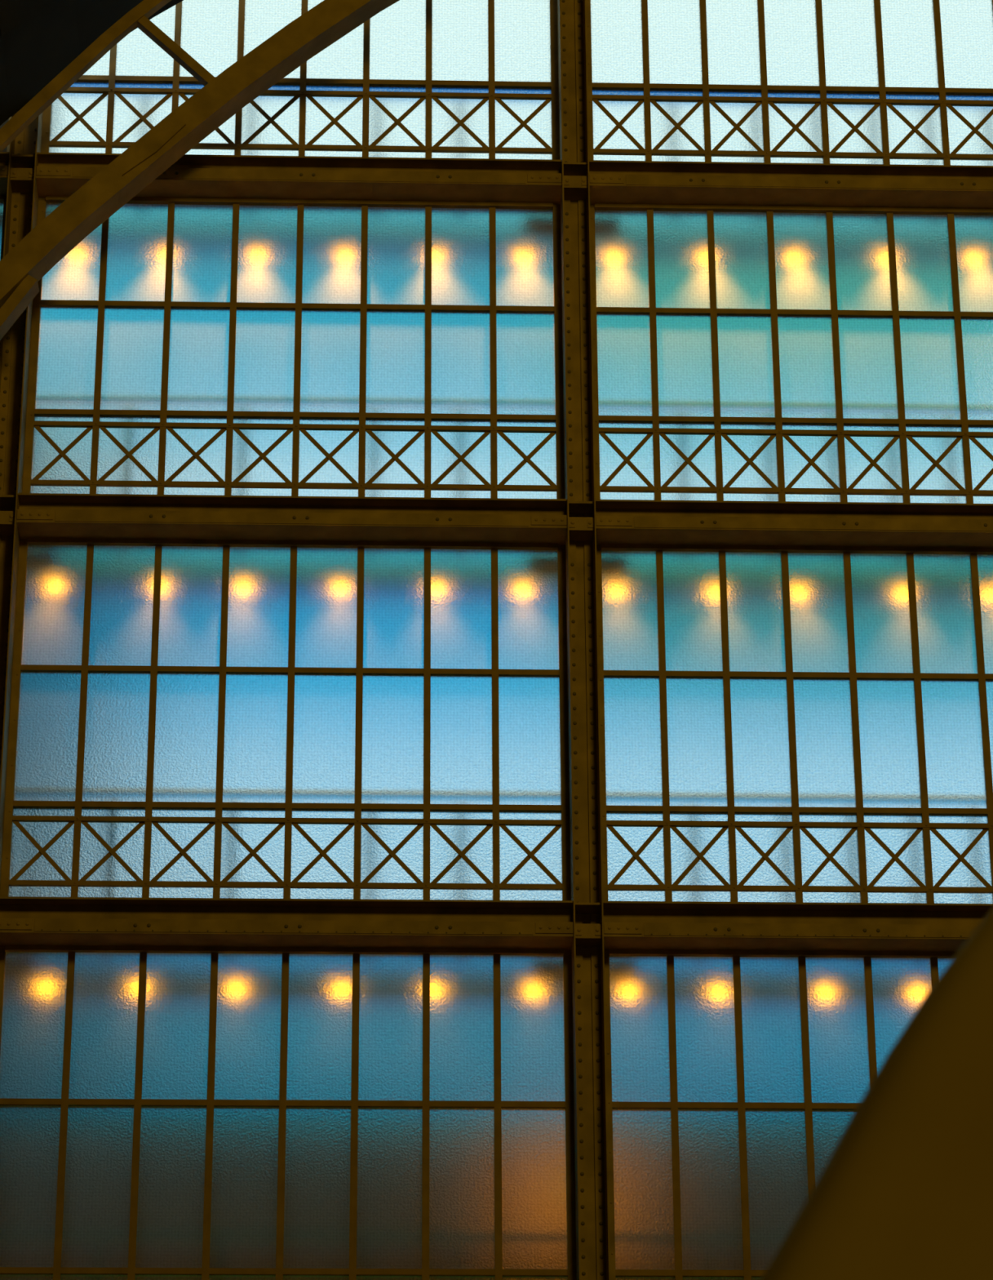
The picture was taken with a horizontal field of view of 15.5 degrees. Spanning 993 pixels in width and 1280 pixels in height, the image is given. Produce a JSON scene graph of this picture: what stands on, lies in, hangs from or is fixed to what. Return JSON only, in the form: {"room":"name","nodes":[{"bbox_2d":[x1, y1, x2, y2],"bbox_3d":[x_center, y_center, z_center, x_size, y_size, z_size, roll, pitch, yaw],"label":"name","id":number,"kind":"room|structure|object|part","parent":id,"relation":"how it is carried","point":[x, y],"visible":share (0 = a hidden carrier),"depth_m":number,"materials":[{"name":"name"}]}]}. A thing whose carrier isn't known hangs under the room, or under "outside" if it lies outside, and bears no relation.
{"room":"train station hall","nodes":[
{"label":"train station hall","id":0,"kind":"room"},
{"bbox_2d":[0,118,8,151],"bbox_3d":[-6.780,-8.618,43.589,2.200,7.235,0.330,1,-25,-2],"label":"wall","id":1,"kind":"structure","parent":0,"point":[7,120],"depth_m":42.21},
{"bbox_2d":[0,0,182,125],"bbox_3d":[6.605,-13.037,19.228,32.800,16.400,47.450,1,-25,-2],"label":"ceiling","id":2,"kind":"structure","parent":0,"point":[39,38],"depth_m":41.15,"materials":[{"name":"black"}]},
{"bbox_2d":[0,0,399,340],"bbox_3d":[-3.020,-5.198,40.410,8.317,9.079,0.380,1,-25,-2],"label":"truss","id":3,"kind":"object","parent":2,"relation":"attached to","point":[222,96],"visible":1,"depth_m":40.55,"materials":[{"name":"brown metal"}]},
{"bbox_3d":[-3.787,-5.422,40.292,0.674,0.672,0.030,1,-25,-2],"label":"gusset plate","id":4,"kind":"part","parent":3,"relation":"part of","materials":[{"name":"brown metal"}]},
{"bbox_2d":[761,907,992,1279],"bbox_3d":[2.239,2.242,12.568,3.678,3.936,0.680,1,-25,-2],"label":"arch","id":5,"kind":"object","parent":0,"point":[905,1192],"visible":1,"depth_m":12.46,"materials":[{"name":"brown metal"}]},
{"bbox_3d":[6.717,6.770,10.298,32.800,0.300,48.700,1,-25,-2],"label":"floor","id":6,"kind":"structure","parent":0,"visible":0},
{"bbox_2d":[0,104,51,1052],"bbox_3d":[-5.364,2.283,38.275,0.480,31.500,0.700,1,-25,-2],"label":"column","id":7,"kind":"structure","parent":6,"relation":"on","point":[24,210],"depth_m":40.31,"materials":[{"name":"brown metal"}]},
{"bbox_2d":[0,151,8,196],"bbox_3d":[-6.708,-5.296,41.751,2.283,0.341,0.675,1,-25,-2],"label":"beam","id":8,"kind":"structure","parent":7,"relation":"attached to","point":[4,156],"depth_m":41.59,"materials":[{"name":"brown metal"}]},
{"bbox_3d":[-5.756,-5.348,41.453,0.390,0.115,0.025,1,-25,-2],"label":"splice plate","id":9,"kind":"part","parent":8,"relation":"part of","materials":[{"name":"brown metal"}]},
{"bbox_3d":[-5.567,2.352,38.421,0.085,31.500,0.124,1,-25,-2],"label":"jamb plate","id":10,"kind":"part","parent":7,"relation":"part of","materials":[{"name":"brown metal"}]},
{"bbox_3d":[-5.366,2.308,38.330,0.280,31.500,0.020,1,-25,-2],"label":"web plate","id":11,"kind":"part","parent":7,"relation":"part of","materials":[{"name":"brown metal"}]},
{"bbox_2d":[0,896,573,950],"bbox_3d":[-2.210,3.000,38.078,5.999,0.395,0.675,1,-25,-2],"label":"beam","id":12,"kind":"structure","parent":7,"relation":"attached to","point":[24,921],"depth_m":37.90,"materials":[{"name":"brown metal"}]},
{"bbox_3d":[-4.996,2.937,37.642,0.390,0.115,0.025,1,-25,-2],"label":"splice plate","id":13,"kind":"part","parent":12,"relation":"part of","materials":[{"name":"brown metal"}]},
{"bbox_2d":[8,537,563,900],"bbox_3d":[-2.226,0.907,39.199,5.829,4.345,0.140,1,-25,-2],"label":"window","id":14,"kind":"structure","parent":12,"relation":"on","point":[198,718],"depth_m":39.22,"materials":[{"name":"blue glass"}]},
{"bbox_3d":[-2.215,2.586,38.411,5.829,0.052,0.053,1,-25,-2],"label":"lattice rail","id":15,"kind":"part","parent":14,"relation":"part of","materials":[{"name":"brown metal"}]},
{"bbox_3d":[-2.219,1.923,38.719,5.829,0.052,0.053,1,-25,-2],"label":"lattice rail","id":16,"kind":"part","parent":14,"relation":"part of","materials":[{"name":"brown metal"}]},
{"bbox_3d":[-2.236,-1.056,40.070,5.829,0.050,0.070,1,-25,-2],"label":"head trim","id":17,"kind":"part","parent":14,"relation":"part of","materials":[{"name":"brown metal"}]},
{"bbox_3d":[-2.199,2.971,37.758,5.999,0.138,0.020,1,-25,-2],"label":"plate","id":18,"kind":"part","parent":12,"relation":"part of","materials":[{"name":"brown metal"}]},
{"bbox_3d":[0.600,2.990,37.831,0.390,0.115,0.025,1,-25,-2],"label":"splice plate","id":19,"kind":"part","parent":12,"relation":"part of","materials":[{"name":"brown metal"}]},
{"bbox_2d":[16,493,567,544],"bbox_3d":[-2.236,-1.283,40.062,5.999,0.355,0.675,1,-25,-2],"label":"beam","id":20,"kind":"structure","parent":7,"relation":"attached to","point":[39,515],"depth_m":39.86,"materials":[{"name":"brown metal"}]},
{"bbox_3d":[-5.022,-1.364,39.635,0.390,0.115,0.025,1,-25,-2],"label":"splice plate","id":21,"kind":"part","parent":20,"relation":"part of","materials":[{"name":"brown metal"}]},
{"bbox_3d":[-2.225,-1.329,39.750,5.999,0.138,0.020,1,-25,-2],"label":"plate","id":22,"kind":"part","parent":20,"relation":"part of","materials":[{"name":"brown metal"}]},
{"bbox_2d":[30,195,557,498],"bbox_3d":[-2.251,-3.213,41.108,5.829,4.028,0.140,1,-25,-2],"label":"window","id":23,"kind":"structure","parent":20,"relation":"on","point":[213,346],"depth_m":41.14,"materials":[{"name":"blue glass"}]},
{"bbox_3d":[-2.241,-1.712,40.403,5.829,0.052,0.053,1,-25,-2],"label":"lattice rail","id":24,"kind":"part","parent":23,"relation":"part of","materials":[{"name":"brown metal"}]},
{"bbox_3d":[-2.245,-2.380,40.713,5.829,0.052,0.053,1,-25,-2],"label":"lattice rail","id":25,"kind":"part","parent":23,"relation":"part of","materials":[{"name":"brown metal"}]},
{"bbox_3d":[-2.260,-5.032,41.912,5.829,0.050,0.070,1,-25,-2],"label":"head trim","id":26,"kind":"part","parent":23,"relation":"part of","materials":[{"name":"brown metal"}]},
{"bbox_3d":[0.574,-1.310,39.824,0.390,0.115,0.025,1,-25,-2],"label":"splice plate","id":27,"kind":"part","parent":20,"relation":"part of","materials":[{"name":"brown metal"}]},
{"bbox_2d":[35,152,562,204],"bbox_3d":[-2.260,-5.253,41.902,5.999,0.341,0.675,1,-25,-2],"label":"beam","id":28,"kind":"structure","parent":7,"relation":"attached to","point":[57,174],"depth_m":41.70,"materials":[{"name":"brown metal"}]},
{"bbox_3d":[-5.046,-5.341,41.477,0.390,0.115,0.025,1,-25,-2],"label":"splice plate","id":29,"kind":"part","parent":28,"relation":"part of","materials":[{"name":"brown metal"}]},
{"bbox_3d":[-2.249,-5.306,41.593,5.999,0.138,0.020,1,-25,-2],"label":"plate","id":30,"kind":"part","parent":28,"relation":"part of","materials":[{"name":"brown metal"}]},
{"bbox_2d":[48,0,552,159],"bbox_3d":[-2.284,-8.627,43.630,5.829,7.235,0.116,1,-25,-2],"label":"window","id":31,"kind":"structure","parent":28,"relation":"on","point":[417,78],"depth_m":42.63,"materials":[{"name":"clear glass"}]},
{"bbox_3d":[-2.266,-5.713,42.257,5.829,0.052,0.053,1,-25,-2],"label":"lattice rail","id":32,"kind":"part","parent":31,"relation":"part of","materials":[{"name":"brown metal"}]},
{"bbox_3d":[-2.270,-6.388,42.570,5.829,0.052,0.053,1,-25,-2],"label":"lattice rail","id":33,"kind":"part","parent":31,"relation":"part of","materials":[{"name":"brown metal"}]},
{"bbox_3d":[0.550,-5.287,41.667,0.390,0.115,0.025,1,-25,-2],"label":"splice plate","id":34,"kind":"part","parent":28,"relation":"part of","materials":[{"name":"brown metal"}]},
{"bbox_3d":[-6.684,-1.325,39.911,2.283,0.355,0.675,1,-25,-2],"label":"beam","id":35,"kind":"structure","parent":7,"relation":"attached to","visible":0},
{"bbox_2d":[0,195,4,258],"bbox_3d":[-6.742,-3.256,40.956,2.200,4.028,0.140,1,-25,-2],"label":"window","id":36,"kind":"structure","parent":35,"relation":"attached to","point":[2,197],"depth_m":41.76,"materials":[{"name":"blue glass"}]},
{"bbox_3d":[-6.752,-5.076,41.760,2.200,0.050,0.070,1,-25,-2],"label":"head trim","id":37,"kind":"part","parent":36,"relation":"part of","materials":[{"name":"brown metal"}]},
{"bbox_2d":[550,0,615,1279],"bbox_3d":[0.941,2.344,38.489,0.480,31.500,0.700,1,-25,-2],"label":"column","id":38,"kind":"structure","parent":6,"relation":"on","point":[590,1198],"depth_m":39.46,"materials":[{"name":"brown metal"}]},
{"bbox_3d":[0.738,2.412,38.634,0.085,31.500,0.124,1,-25,-2],"label":"jamb plate","id":39,"kind":"part","parent":38,"relation":"part of","materials":[{"name":"brown metal"}]},
{"bbox_3d":[0.939,2.369,38.543,0.280,31.500,0.020,1,-25,-2],"label":"web plate","id":40,"kind":"part","parent":38,"relation":"part of","materials":[{"name":"brown metal"}]},
{"bbox_3d":[1.133,2.416,38.648,0.085,31.500,0.124,1,-25,-2],"label":"jamb plate","id":41,"kind":"part","parent":38,"relation":"part of","materials":[{"name":"brown metal"}]},
{"bbox_3d":[6.957,2.401,38.692,0.480,31.500,0.700,1,-25,-2],"label":"column","id":42,"kind":"structure","parent":6,"relation":"on","visible":0},
{"bbox_2d":[589,160,992,208],"bbox_3d":[3.903,-5.194,42.110,5.706,0.341,0.675,1,-25,-2],"label":"beam","id":43,"kind":"structure","parent":42,"relation":"attached to","point":[611,181],"depth_m":41.88,"materials":[{"name":"brown metal"}]},
{"bbox_3d":[1.263,-5.280,41.691,0.390,0.115,0.025,1,-25,-2],"label":"splice plate","id":44,"kind":"part","parent":43,"relation":"part of","materials":[{"name":"brown metal"}]},
{"bbox_3d":[3.914,-5.247,41.801,5.706,0.138,0.020,1,-25,-2],"label":"plate","id":45,"kind":"part","parent":43,"relation":"part of","materials":[{"name":"brown metal"}]},
{"bbox_2d":[591,0,992,165],"bbox_3d":[3.877,-8.568,43.838,5.540,7.235,0.116,1,-25,-2],"label":"window","id":46,"kind":"structure","parent":43,"relation":"on","point":[850,82],"depth_m":42.91,"materials":[{"name":"clear glass"}]},
{"bbox_3d":[3.891,-6.329,42.778,5.540,0.052,0.053,1,-25,-2],"label":"lattice rail","id":47,"kind":"part","parent":46,"relation":"part of","materials":[{"name":"brown metal"}]},
{"bbox_3d":[3.895,-5.653,42.465,5.540,0.052,0.053,1,-25,-2],"label":"lattice rail","id":48,"kind":"part","parent":46,"relation":"part of","materials":[{"name":"brown metal"}]},
{"bbox_2d":[595,499,992,547],"bbox_3d":[3.927,-1.223,40.270,5.706,0.355,0.675,1,-25,-2],"label":"beam","id":49,"kind":"structure","parent":42,"relation":"attached to","point":[629,522],"depth_m":40.05,"materials":[{"name":"brown metal"}]},
{"bbox_3d":[1.288,-1.304,39.848,0.390,0.115,0.025,1,-25,-2],"label":"splice plate","id":50,"kind":"part","parent":49,"relation":"part of","materials":[{"name":"brown metal"}]},
{"bbox_3d":[3.938,-1.270,39.959,5.706,0.138,0.020,1,-25,-2],"label":"plate","id":51,"kind":"part","parent":49,"relation":"part of","materials":[{"name":"brown metal"}]},
{"bbox_2d":[595,203,992,503],"bbox_3d":[3.910,-3.154,41.316,5.540,4.028,0.140,1,-25,-2],"label":"window","id":52,"kind":"structure","parent":49,"relation":"on","point":[746,353],"depth_m":41.36,"materials":[{"name":"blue glass"}]},
{"bbox_3d":[3.900,-4.973,42.121,5.540,0.050,0.070,1,-25,-2],"label":"head trim","id":53,"kind":"part","parent":52,"relation":"part of","materials":[{"name":"brown metal"}]},
{"bbox_3d":[3.916,-2.321,40.921,5.540,0.052,0.053,1,-25,-2],"label":"lattice rail","id":54,"kind":"part","parent":52,"relation":"part of","materials":[{"name":"brown metal"}]},
{"bbox_3d":[3.920,-1.653,40.611,5.540,0.052,0.053,1,-25,-2],"label":"lattice rail","id":55,"kind":"part","parent":52,"relation":"part of","materials":[{"name":"brown metal"}]},
{"bbox_2d":[603,901,992,951],"bbox_3d":[3.953,3.059,38.286,5.706,0.395,0.675,1,-25,-2],"label":"beam","id":56,"kind":"structure","parent":42,"relation":"attached to","point":[628,925],"depth_m":38.09,"materials":[{"name":"brown metal"}]},
{"bbox_3d":[1.313,2.997,37.855,0.390,0.115,0.025,1,-25,-2],"label":"splice plate","id":57,"kind":"part","parent":56,"relation":"part of","materials":[{"name":"brown metal"}]},
{"bbox_3d":[3.964,3.031,37.966,5.706,0.138,0.020,1,-25,-2],"label":"plate","id":58,"kind":"part","parent":56,"relation":"part of","materials":[{"name":"brown metal"}]},
{"bbox_2d":[601,543,992,903],"bbox_3d":[3.935,0.967,39.407,5.540,4.345,0.140,1,-25,-2],"label":"window","id":59,"kind":"structure","parent":56,"relation":"on","point":[812,724],"depth_m":39.42,"materials":[{"name":"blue glass"}]},
{"bbox_3d":[3.925,-0.996,40.278,5.540,0.050,0.070,1,-25,-2],"label":"head trim","id":60,"kind":"part","parent":59,"relation":"part of","materials":[{"name":"brown metal"}]},
{"bbox_3d":[3.942,1.982,38.927,5.540,0.052,0.053,1,-25,-2],"label":"lattice rail","id":61,"kind":"part","parent":59,"relation":"part of","materials":[{"name":"brown metal"}]},
{"bbox_3d":[3.946,2.645,38.620,5.540,0.052,0.053,1,-25,-2],"label":"lattice rail","id":62,"kind":"part","parent":59,"relation":"part of","materials":[{"name":"brown metal"}]},
{"bbox_3d":[-2.182,7.594,35.949,5.999,0.487,0.675,1,-25,-2],"label":"beam","id":63,"kind":"structure","parent":0,"visible":0},
{"bbox_2d":[0,945,568,1279],"bbox_3d":[-2.199,5.334,37.147,5.829,4.622,0.140,1,-25,-2],"label":"window","id":64,"kind":"structure","parent":63,"relation":"on","point":[167,1113],"depth_m":37.37,"materials":[{"name":"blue glass"}]},
{"bbox_3d":[-2.210,3.245,38.077,5.829,0.050,0.070,1,-25,-2],"label":"head trim","id":65,"kind":"part","parent":64,"relation":"part of","materials":[{"name":"brown metal"}]},
{"bbox_3d":[3.981,7.653,36.157,5.706,0.487,0.675,1,-25,-2],"label":"beam","id":66,"kind":"structure","parent":0,"visible":0},
{"bbox_2d":[609,949,958,1279],"bbox_3d":[3.962,5.393,37.356,5.540,4.622,0.140,1,-25,-2],"label":"window","id":67,"kind":"structure","parent":66,"relation":"on","point":[738,1076],"depth_m":37.69,"materials":[{"name":"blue glass"}]},
{"bbox_3d":[3.951,3.304,38.285,5.540,0.050,0.070,1,-25,-2],"label":"head trim","id":68,"kind":"part","parent":67,"relation":"part of","materials":[{"name":"brown metal"}]}
]}

